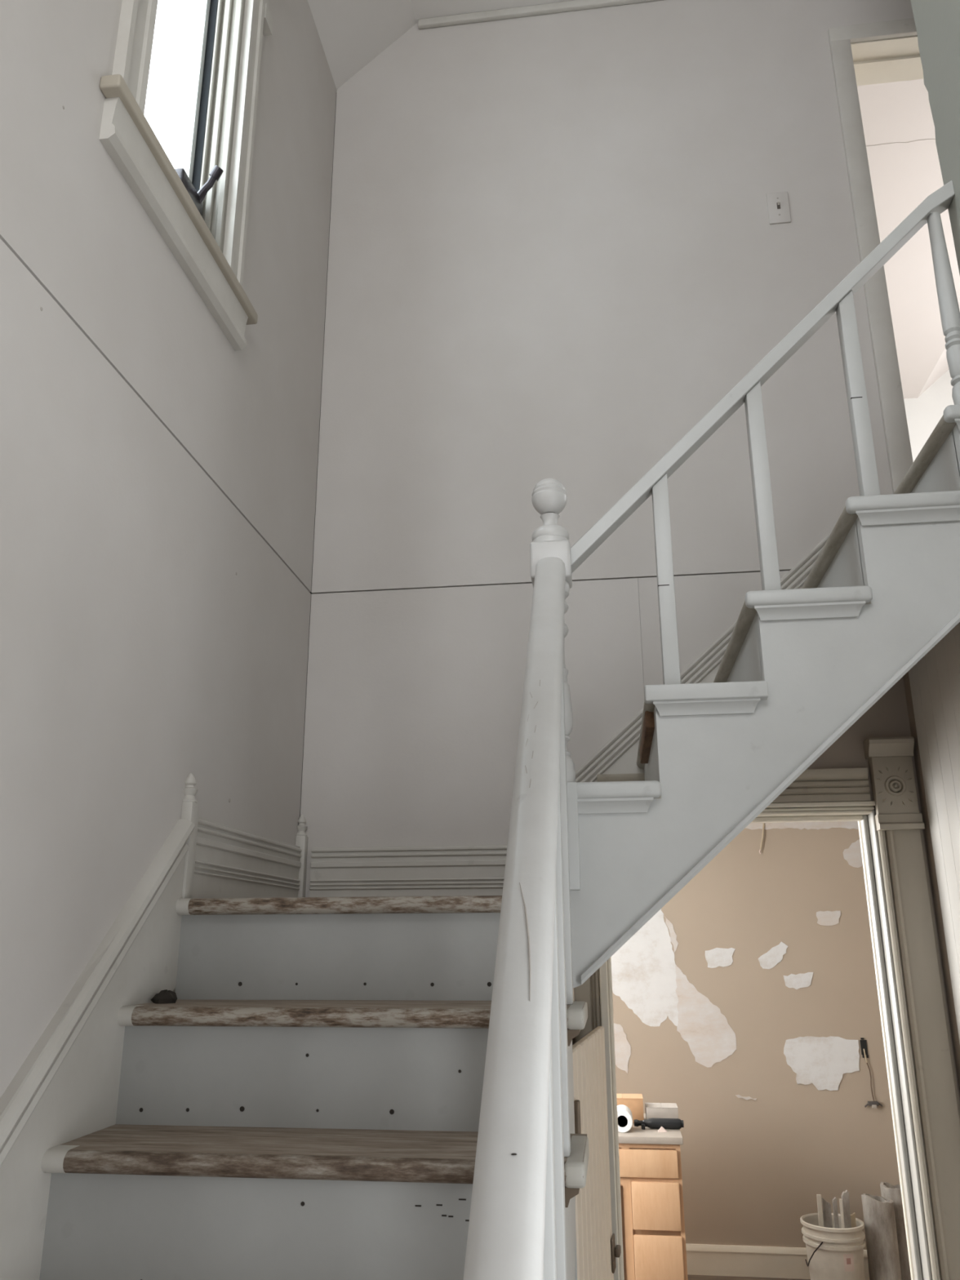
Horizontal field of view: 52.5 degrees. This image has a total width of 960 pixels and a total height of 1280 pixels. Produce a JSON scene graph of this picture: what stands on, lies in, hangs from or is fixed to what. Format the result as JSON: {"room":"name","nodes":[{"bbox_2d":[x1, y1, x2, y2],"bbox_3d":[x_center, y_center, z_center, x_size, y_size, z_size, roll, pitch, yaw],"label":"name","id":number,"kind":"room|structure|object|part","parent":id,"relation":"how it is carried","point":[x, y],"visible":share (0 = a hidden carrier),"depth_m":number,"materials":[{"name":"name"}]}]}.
{"room":"stairwell","nodes":[
{"label":"stairwell","id":0,"kind":"room"},
{"bbox_2d":[0,0,336,1097],"bbox_3d":[-0.869,-0.375,1.018,0.145,4.833,4.365,-2,-17,7],"label":"wall","id":1,"kind":"structure","parent":0,"point":[158,476],"depth_m":1.88,"materials":[{"name":"paint"}]},
{"bbox_2d":[0,773,307,1279],"bbox_3d":[-0.687,1.141,1.318,0.043,2.111,2.625,-2,-17,7],"label":"baseboard","id":2,"kind":"structure","parent":1,"relation":"attached to","point":[66,1089],"depth_m":1.70,"materials":[{"name":"paint"}]},
{"bbox_3d":[-0.730,0.912,1.022,0.025,1.530,1.698,-2,-17,7],"label":"molding","id":3,"kind":"part","parent":2,"relation":"part of","materials":[{"name":"paint"}]},
{"bbox_3d":[-0.728,0.875,1.025,0.031,1.560,1.731,-2,-17,7],"label":"cap molding","id":4,"kind":"part","parent":2,"relation":"part of","materials":[{"name":"paint"}]},
{"bbox_3d":[-0.621,0.445,2.064,0.024,0.201,0.040,-2,-17,7],"label":"corner post","id":5,"kind":"part","parent":2,"relation":"part of","materials":[{"name":"paint"}]},
{"bbox_3d":[-0.574,0.574,2.438,0.014,0.176,0.756,-2,-17,7],"label":"skirting","id":6,"kind":"part","parent":2,"relation":"part of","materials":[{"name":"paint"}]},
{"bbox_3d":[-0.517,0.670,2.803,0.029,0.207,0.029,-2,-17,7],"label":"corner post","id":7,"kind":"part","parent":2,"relation":"part of","materials":[{"name":"paint"}]},
{"bbox_3d":[-0.817,-1.731,1.362,0.011,2.011,4.238,-2,-17,7],"label":"wall panel","id":8,"kind":"part","parent":1,"relation":"part of","materials":[{"name":"paint"}]},
{"bbox_2d":[98,0,273,351],"bbox_3d":[-0.719,-1.492,2.372,0.201,1.359,0.772,-2,-17,7],"label":"window","id":9,"kind":"structure","parent":1,"relation":"in","point":[199,207],"depth_m":2.46,"materials":[{"name":"paint"}]},
{"bbox_3d":[-0.701,-1.518,2.074,0.027,0.981,0.090,-2,-17,7],"label":"casing","id":10,"kind":"part","parent":9,"relation":"part of","materials":[{"name":"paint"}]},
{"bbox_3d":[-0.782,-1.520,2.383,0.027,1.026,0.460,-2,-17,7],"label":"sash","id":11,"kind":"part","parent":9,"relation":"part of","materials":[{"name":"plastic"}]},
{"bbox_3d":[-0.685,-1.137,2.446,0.086,0.104,0.027,-7,-18,21],"label":"crank handle","id":12,"kind":"part","parent":9,"relation":"part of","materials":[{"name":"metal"}]},
{"bbox_3d":[-0.629,-1.354,2.607,0.023,0.981,0.086,-2,-17,7],"label":"casing","id":13,"kind":"part","parent":9,"relation":"part of","materials":[{"name":"paint"}]},
{"bbox_3d":[-0.650,-2.008,2.518,0.058,0.288,0.765,-2,-17,7],"label":"head casing","id":14,"kind":"part","parent":9,"relation":"part of","materials":[{"name":"paint"}]},
{"bbox_2d":[307,0,573,90],"bbox_3d":[0.630,-2.864,1.514,3.204,0.496,4.491,-2,-17,7],"label":"ceiling","id":15,"kind":"structure","parent":0,"point":[352,33],"depth_m":3.60,"materials":[{"name":"paint"}]},
{"bbox_2d":[299,0,959,1104],"bbox_3d":[0.988,0.052,2.866,3.071,5.094,0.131,-2,-17,7],"label":"wall","id":16,"kind":"structure","parent":0,"point":[554,250],"depth_m":3.19,"materials":[{"name":"paint"}]},
{"bbox_3d":[-0.025,0.335,2.860,1.018,1.047,0.011,-2,-17,7],"label":"wall panel","id":17,"kind":"part","parent":16,"relation":"part of","materials":[{"name":"paint"}]},
{"bbox_2d":[417,0,660,29],"bbox_3d":[1.107,-2.391,3.529,2.706,0.034,0.020,-2,-17,7],"label":"trim","id":18,"kind":"structure","parent":16,"relation":"attached to","point":[575,5],"depth_m":3.64,"materials":[{"name":"paint"}]},
{"bbox_2d":[309,531,831,897],"bbox_3d":[0.324,0.187,2.838,1.638,1.144,0.026,-2,-17,7],"label":"baseboard","id":19,"kind":"structure","parent":16,"relation":"attached to","point":[473,869],"depth_m":2.77,"materials":[{"name":"paint"}]},
{"bbox_3d":[-0.120,0.670,2.755,0.738,0.176,0.016,-2,-17,7],"label":"skirting","id":20,"kind":"part","parent":19,"relation":"part of","materials":[{"name":"paint"}]},
{"bbox_3d":[0.981,-1.305,3.227,3.059,2.288,0.011,-2,-17,7],"label":"wall panel","id":21,"kind":"part","parent":16,"relation":"part of","materials":[{"name":"paint"}]},
{"bbox_3d":[0.704,1.484,2.406,1.040,2.089,0.011,-2,-17,7],"label":"wall panel","id":22,"kind":"part","parent":16,"relation":"part of","materials":[{"name":"beige paint"}]},
{"bbox_2d":[573,736,959,1279],"bbox_3d":[0.729,1.401,2.463,0.942,2.281,0.214,-2,-17,7],"label":"door","id":23,"kind":"structure","parent":16,"relation":"in","point":[925,1104],"depth_m":2.53,"materials":[{"name":"white wood"}]},
{"bbox_3d":[0.289,1.484,2.444,0.067,2.115,0.025,-2,-17,7],"label":"casing","id":24,"kind":"part","parent":23,"relation":"part of","materials":[{"name":"white wood"}]},
{"bbox_3d":[0.698,0.411,2.712,0.737,0.088,0.025,-2,-17,7],"label":"head casing","id":25,"kind":"part","parent":23,"relation":"part of","materials":[{"name":"white wood"}]},
{"bbox_3d":[1.115,1.482,2.488,0.058,2.138,0.020,-2,-17,7],"label":"kitchen casing","id":26,"kind":"part","parent":23,"relation":"part of","materials":[{"name":"white wood"}]},
{"bbox_3d":[1.144,1.485,2.323,0.093,2.035,0.031,-2,-17,7],"label":"casing","id":27,"kind":"part","parent":23,"relation":"part of","materials":[{"name":"white wood"}]},
{"bbox_2d":[766,191,791,224],"bbox_3d":[0.998,-1.448,3.254,0.068,0.123,0.018,-2,-17,7],"label":"light switch","id":28,"kind":"object","parent":16,"relation":"attached to","point":[778,206],"visible":1,"depth_m":3.25,"materials":[{"name":"paint"}]},
{"bbox_3d":[0.847,0.139,2.801,0.740,0.712,0.011,-2,-17,7],"label":"wall panel","id":29,"kind":"part","parent":16,"relation":"part of","materials":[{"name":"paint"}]},
{"bbox_3d":[0.832,0.278,2.751,0.769,0.416,0.005,-2,-17,7],"label":"under stair panel","id":30,"kind":"part","parent":16,"relation":"part of","materials":[{"name":"white paint"}]},
{"bbox_2d":[827,17,923,493],"bbox_3d":[1.667,-1.200,3.183,0.851,1.978,0.204,-2,-17,7],"label":"door","id":31,"kind":"structure","parent":16,"relation":"in","point":[883,51],"depth_m":3.26,"materials":[{"name":"paint"}]},
{"bbox_3d":[1.651,-2.142,3.378,0.851,0.063,0.020,-2,-17,7],"label":"head casing","id":32,"kind":"part","parent":31,"relation":"part of","materials":[{"name":"paint"}]},
{"bbox_2d":[687,1274,810,1279],"bbox_3d":[1.013,3.063,3.832,3.870,0.090,3.465,-2,-17,7],"label":"floor","id":33,"kind":"structure","parent":0,"point":[689,1277],"depth_m":5.28,"materials":[{"name":"brown wood"}]},
{"bbox_2d":[618,1143,688,1279],"bbox_3d":[0.225,2.841,4.712,1.479,0.860,0.603,-2,-17,7],"label":"base cabinet","id":34,"kind":"object","parent":33,"relation":"on","point":[652,1210],"visible":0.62,"depth_m":4.40,"materials":[{"name":"brown wood"}]},
{"bbox_3d":[0.188,2.499,4.533,1.443,0.050,0.016,-2,-17,7],"label":"rail","id":35,"kind":"part","parent":34,"relation":"part of","materials":[{"name":"brown wood"}]},
{"bbox_3d":[0.647,2.405,4.479,0.519,0.117,0.017,-2,-17,7],"label":"drawer","id":36,"kind":"part","parent":34,"relation":"part of","materials":[{"name":"brown wood"}]},
{"bbox_3d":[0.188,2.360,4.575,1.479,0.021,0.018,-2,-17,7],"label":"rail","id":37,"kind":"part","parent":34,"relation":"part of","materials":[{"name":"brown wood"}]},
{"bbox_2d":[617,1113,683,1144],"bbox_3d":[0.222,2.418,4.852,1.510,0.031,0.639,-2,-17,7],"label":"countertop","id":38,"kind":"structure","parent":34,"relation":"on","point":[635,1135],"depth_m":4.49,"materials":[{"name":"laminate"}]},
{"bbox_2d":[617,1104,632,1133],"bbox_3d":[0.680,2.289,4.660,0.099,0.098,0.157,-2,-17,7],"label":"paper roll","id":39,"kind":"object","parent":38,"relation":"on","point":[624,1115],"visible":0.8,"depth_m":4.59,"materials":[{"name":"white paper"}]},
{"bbox_2d":[616,1093,644,1123],"bbox_3d":[0.719,2.358,4.907,0.202,0.112,0.155,-2,-17,7],"label":"cardboard box","id":40,"kind":"object","parent":38,"relation":"on","point":[634,1102],"visible":0.45,"depth_m":4.84,"materials":[{"name":"brown cardboard"}]},
{"bbox_2d":[633,1117,684,1129],"bbox_3d":[0.857,2.319,4.672,0.238,0.047,0.055,-2,-17,7],"label":"tool","id":41,"kind":"object","parent":38,"relation":"on","point":[654,1123],"visible":1,"depth_m":4.66,"materials":[{"name":"black plastic"}]},
{"bbox_2d":[644,1102,678,1119],"bbox_3d":[0.910,2.370,4.881,0.157,0.072,0.146,-2,-17,7],"label":"cardboard box","id":42,"kind":"object","parent":38,"relation":"on","point":[655,1110],"visible":0.76,"depth_m":4.82,"materials":[{"name":"white cardboard"}]},
{"bbox_2d":[657,1126,666,1132],"bbox_3d":[0.859,2.311,4.605,0.046,0.023,0.030,1,-17,-4],"label":"scrap","id":43,"kind":"object","parent":38,"relation":"on","point":[661,1129],"visible":1,"depth_m":4.59,"materials":[{"name":"paper"}]},
{"bbox_3d":[0.798,2.562,4.410,0.216,0.194,0.017,-2,-17,7],"label":"drawer","id":44,"kind":"part","parent":34,"relation":"part of","materials":[{"name":"brown wood"}]},
{"bbox_3d":[0.798,2.770,4.346,0.216,0.200,0.017,-2,-17,7],"label":"drawer","id":45,"kind":"part","parent":34,"relation":"part of","materials":[{"name":"brown wood"}]},
{"bbox_2d":[800,1213,865,1279],"bbox_3d":[1.814,3.169,4.967,0.311,0.372,0.311,-2,-17,7],"label":"plastic bucket","id":46,"kind":"object","parent":33,"relation":"on","point":[833,1253],"visible":0.94,"depth_m":4.88,"materials":[{"name":"plastic"}]},
{"bbox_3d":[1.675,3.114,4.947,0.057,0.141,0.176,4,-18,-14],"label":"wire handle","id":47,"kind":"part","parent":46,"relation":"part of","materials":[{"name":"metal"}]},
{"bbox_2d":[816,1194,823,1226],"bbox_3d":[1.753,3.104,4.984,0.029,0.474,0.014,-2,-17,7],"label":"trim piece","id":48,"kind":"structure","parent":46,"relation":"in","point":[819,1196],"depth_m":5.03,"materials":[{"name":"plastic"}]},
{"bbox_2d":[821,1197,832,1227],"bbox_3d":[1.796,3.119,5.002,0.050,0.455,0.014,-2,-17,7],"label":"trim piece","id":49,"kind":"structure","parent":46,"relation":"in","point":[826,1206],"depth_m":5.04,"materials":[{"name":"grey wood"}]},
{"bbox_2d":[832,1196,839,1228],"bbox_3d":[1.831,3.107,4.975,0.030,0.463,0.018,-2,-17,7],"label":"trim piece","id":50,"kind":"structure","parent":46,"relation":"in","point":[834,1200],"depth_m":5.01,"materials":[{"name":"white wood"}]},
{"bbox_2d":[839,1198,844,1228],"bbox_3d":[1.852,3.096,4.944,0.022,0.466,0.014,-2,-17,7],"label":"trim piece","id":51,"kind":"structure","parent":46,"relation":"in","point":[840,1199],"depth_m":4.99,"materials":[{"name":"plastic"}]},
{"bbox_2d":[841,1189,851,1228],"bbox_3d":[1.889,3.095,4.992,0.049,0.494,0.022,-2,-17,7],"label":"trim piece","id":52,"kind":"structure","parent":46,"relation":"in","point":[845,1195],"depth_m":5.03,"materials":[{"name":"white wood"}]},
{"bbox_2d":[850,1213,856,1227],"bbox_3d":[1.925,3.153,4.993,0.036,0.385,0.014,-2,-17,7],"label":"trim piece","id":53,"kind":"structure","parent":46,"relation":"in","point":[853,1221],"depth_m":5.03,"materials":[{"name":"wood"}]},
{"bbox_2d":[861,1193,902,1279],"bbox_3d":[2.074,3.127,5.021,0.157,0.482,0.116,-2,-17,7],"label":"roll","id":54,"kind":"object","parent":33,"relation":"on","point":[879,1219],"visible":1,"depth_m":5.00,"materials":[{"name":"grey paper"}]},
{"bbox_2d":[880,1182,911,1279],"bbox_3d":[2.211,3.140,5.112,0.157,0.510,0.138,-2,-17,7],"label":"roll","id":55,"kind":"object","parent":33,"relation":"on","point":[888,1191],"visible":0.25,"depth_m":5.08,"materials":[{"name":"grey paper"}]},
{"bbox_2d":[610,821,900,1249],"bbox_3d":[1.269,2.322,5.780,3.960,2.475,0.141,-2,-17,7],"label":"wall","id":56,"kind":"structure","parent":0,"point":[745,1003],"depth_m":5.68,"materials":[{"name":"paint"}]},
{"bbox_2d":[759,823,764,853],"bbox_3d":[1.730,1.218,5.972,0.052,0.186,0.017,3,-17,-9],"label":"wire","id":57,"kind":"object","parent":56,"relation":"hanging from","point":[763,825],"visible":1,"depth_m":5.97,"materials":[{"name":"plastic"}]},
{"bbox_2d":[685,1243,869,1279],"bbox_3d":[1.085,3.420,5.384,3.420,0.144,0.027,-2,-17,7],"label":"baseboard","id":58,"kind":"structure","parent":56,"relation":"attached to","point":[734,1260],"depth_m":5.33,"materials":[{"name":"white wood"}]},
{"bbox_2d":[859,1037,882,1108],"bbox_3d":[2.211,2.452,5.522,0.098,0.364,0.037,-2,-17,7],"label":"cable","id":59,"kind":"object","parent":56,"relation":"attached to","point":[873,1104],"visible":1,"depth_m":5.54,"materials":[{"name":"black plastic"}]},
{"bbox_2d":[859,1040,867,1054],"bbox_3d":[2.198,2.332,5.578,0.034,0.078,0.005,-2,-17,7],"label":"outlet","id":60,"kind":"object","parent":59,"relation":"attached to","point":[863,1042],"depth_m":5.58,"materials":[{"name":"black plastic"}]},
{"bbox_2d":[864,1101,882,1106],"bbox_3d":[2.212,2.611,5.474,0.098,0.032,0.027,-2,-17,7],"label":"plug","id":61,"kind":"object","parent":59,"relation":"attached to","point":[873,1104],"depth_m":5.47,"materials":[{"name":"white plastic"}]},
{"bbox_2d":[857,79,959,399],"bbox_3d":[2.429,-2.151,4.942,2.880,0.461,2.781,-2,-17,7],"label":"wall","id":62,"kind":"structure","parent":0,"point":[899,126],"depth_m":4.56,"materials":[{"name":"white paint"}]},
{"bbox_2d":[903,368,954,461],"bbox_3d":[2.399,-1.209,4.674,2.952,2.869,2.925,-2,-17,7],"label":"wall","id":63,"kind":"structure","parent":0,"point":[923,413],"depth_m":6.14,"materials":[{"name":"white paint"}]},
{"bbox_2d":[902,0,959,1094],"bbox_3d":[0.979,-0.594,0.772,0.116,5.094,4.250,-2,-17,7],"label":"wall","id":64,"kind":"structure","parent":0,"point":[932,686],"depth_m":2.42,"materials":[{"name":"white paint"}]},
{"bbox_3d":[0.202,1.520,2.034,0.043,1.804,0.750,-2,-17,7],"label":"wall","id":65,"kind":"structure","parent":0,"visible":0},
{"bbox_2d":[572,1026,621,1279],"bbox_3d":[0.239,1.616,1.945,0.049,1.532,0.608,-4,-18,13],"label":"door","id":66,"kind":"structure","parent":65,"relation":"in","point":[597,1251],"depth_m":2.09,"materials":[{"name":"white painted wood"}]},
{"bbox_3d":[0.311,1.431,2.273,0.005,0.072,0.046,-4,-18,12],"label":"latch plate","id":67,"kind":"part","parent":66,"relation":"part of","materials":[{"name":"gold metal"}]},
{"bbox_3d":[0.137,1.917,0.107,2.173,0.090,4.491,-2,-17,7],"label":"floor","id":68,"kind":"structure","parent":0,"visible":0},
{"bbox_2d":[39,895,589,1279],"bbox_3d":[-0.257,1.278,1.306,0.829,1.841,2.442,-2,-17,7],"label":"flight","id":69,"kind":"object","parent":68,"relation":"on","point":[306,1103],"visible":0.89,"depth_m":1.67,"materials":[{"name":"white wood"}]},
{"bbox_2d":[151,989,177,1004],"bbox_3d":[-0.597,0.677,1.852,0.049,0.024,0.044,-14,-22,37],"label":"clump","id":70,"kind":"object","parent":69,"relation":"on","point":[163,997],"visible":1,"depth_m":1.84,"materials":[{"name":"black"}]},
{"bbox_2d":[462,556,573,1279],"bbox_3d":[0.049,0.797,0.941,0.090,2.542,1.720,-2,-17,7],"label":"balustrade","id":71,"kind":"object","parent":69,"relation":"on","point":[517,1230],"visible":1,"depth_m":1.09,"materials":[{"name":"paint"}]},
{"bbox_2d":[529,478,581,890],"bbox_3d":[0.157,0.068,2.059,0.086,0.896,0.086,-2,-17,7],"label":"newel post","id":72,"kind":"object","parent":69,"relation":"on","point":[549,498],"visible":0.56,"depth_m":2.09,"materials":[{"name":"paint"}]},
{"bbox_3d":[0.144,0.826,1.482,0.022,0.026,0.177,-2,-17,7],"label":"cove molding","id":73,"kind":"part","parent":69,"relation":"part of","materials":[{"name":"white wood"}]},
{"bbox_3d":[0.170,0.698,1.729,0.022,0.026,0.183,-2,-17,7],"label":"cove molding","id":74,"kind":"part","parent":69,"relation":"part of","materials":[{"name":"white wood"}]},
{"bbox_3d":[0.162,1.472,1.642,0.025,1.665,0.028,-2,-17,7],"label":"string post","id":75,"kind":"part","parent":69,"relation":"part of","materials":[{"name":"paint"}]},
{"bbox_2d":[569,404,959,987],"bbox_3d":[0.660,0.204,2.350,0.995,1.190,0.842,-2,-17,7],"label":"flight","id":76,"kind":"object","parent":69,"relation":"on","point":[798,668],"visible":0.88,"depth_m":1.97,"materials":[{"name":"paint"}]},
{"bbox_3d":[0.237,0.331,1.944,0.215,0.028,0.022,-2,-17,7],"label":"cove molding","id":77,"kind":"part","parent":76,"relation":"part of","materials":[{"name":"paint"}]},
{"bbox_3d":[0.459,0.136,1.973,0.212,0.028,0.022,-2,-17,7],"label":"cove molding","id":78,"kind":"part","parent":76,"relation":"part of","materials":[{"name":"paint"}]},
{"bbox_2d":[570,180,959,684],"bbox_3d":[0.654,-0.478,2.180,0.917,1.201,0.049,-2,-17,7],"label":"balustrade","id":79,"kind":"object","parent":76,"relation":"on","point":[840,300],"visible":0.88,"depth_m":2.17,"materials":[{"name":"paint"}]},
{"bbox_3d":[0.677,-0.059,2.004,0.220,0.028,0.022,-2,-17,7],"label":"cove molding","id":80,"kind":"part","parent":76,"relation":"part of","materials":[{"name":"paint"}]},
{"bbox_3d":[0.899,-0.259,2.035,0.221,0.028,0.022,-2,-17,7],"label":"cove molding","id":81,"kind":"part","parent":76,"relation":"part of","materials":[{"name":"paint"}]},
{"bbox_3d":[1.048,-0.456,2.075,0.073,0.028,0.022,-2,-17,7],"label":"cove molding","id":82,"kind":"part","parent":76,"relation":"part of","materials":[{"name":"paint"}]}
]}

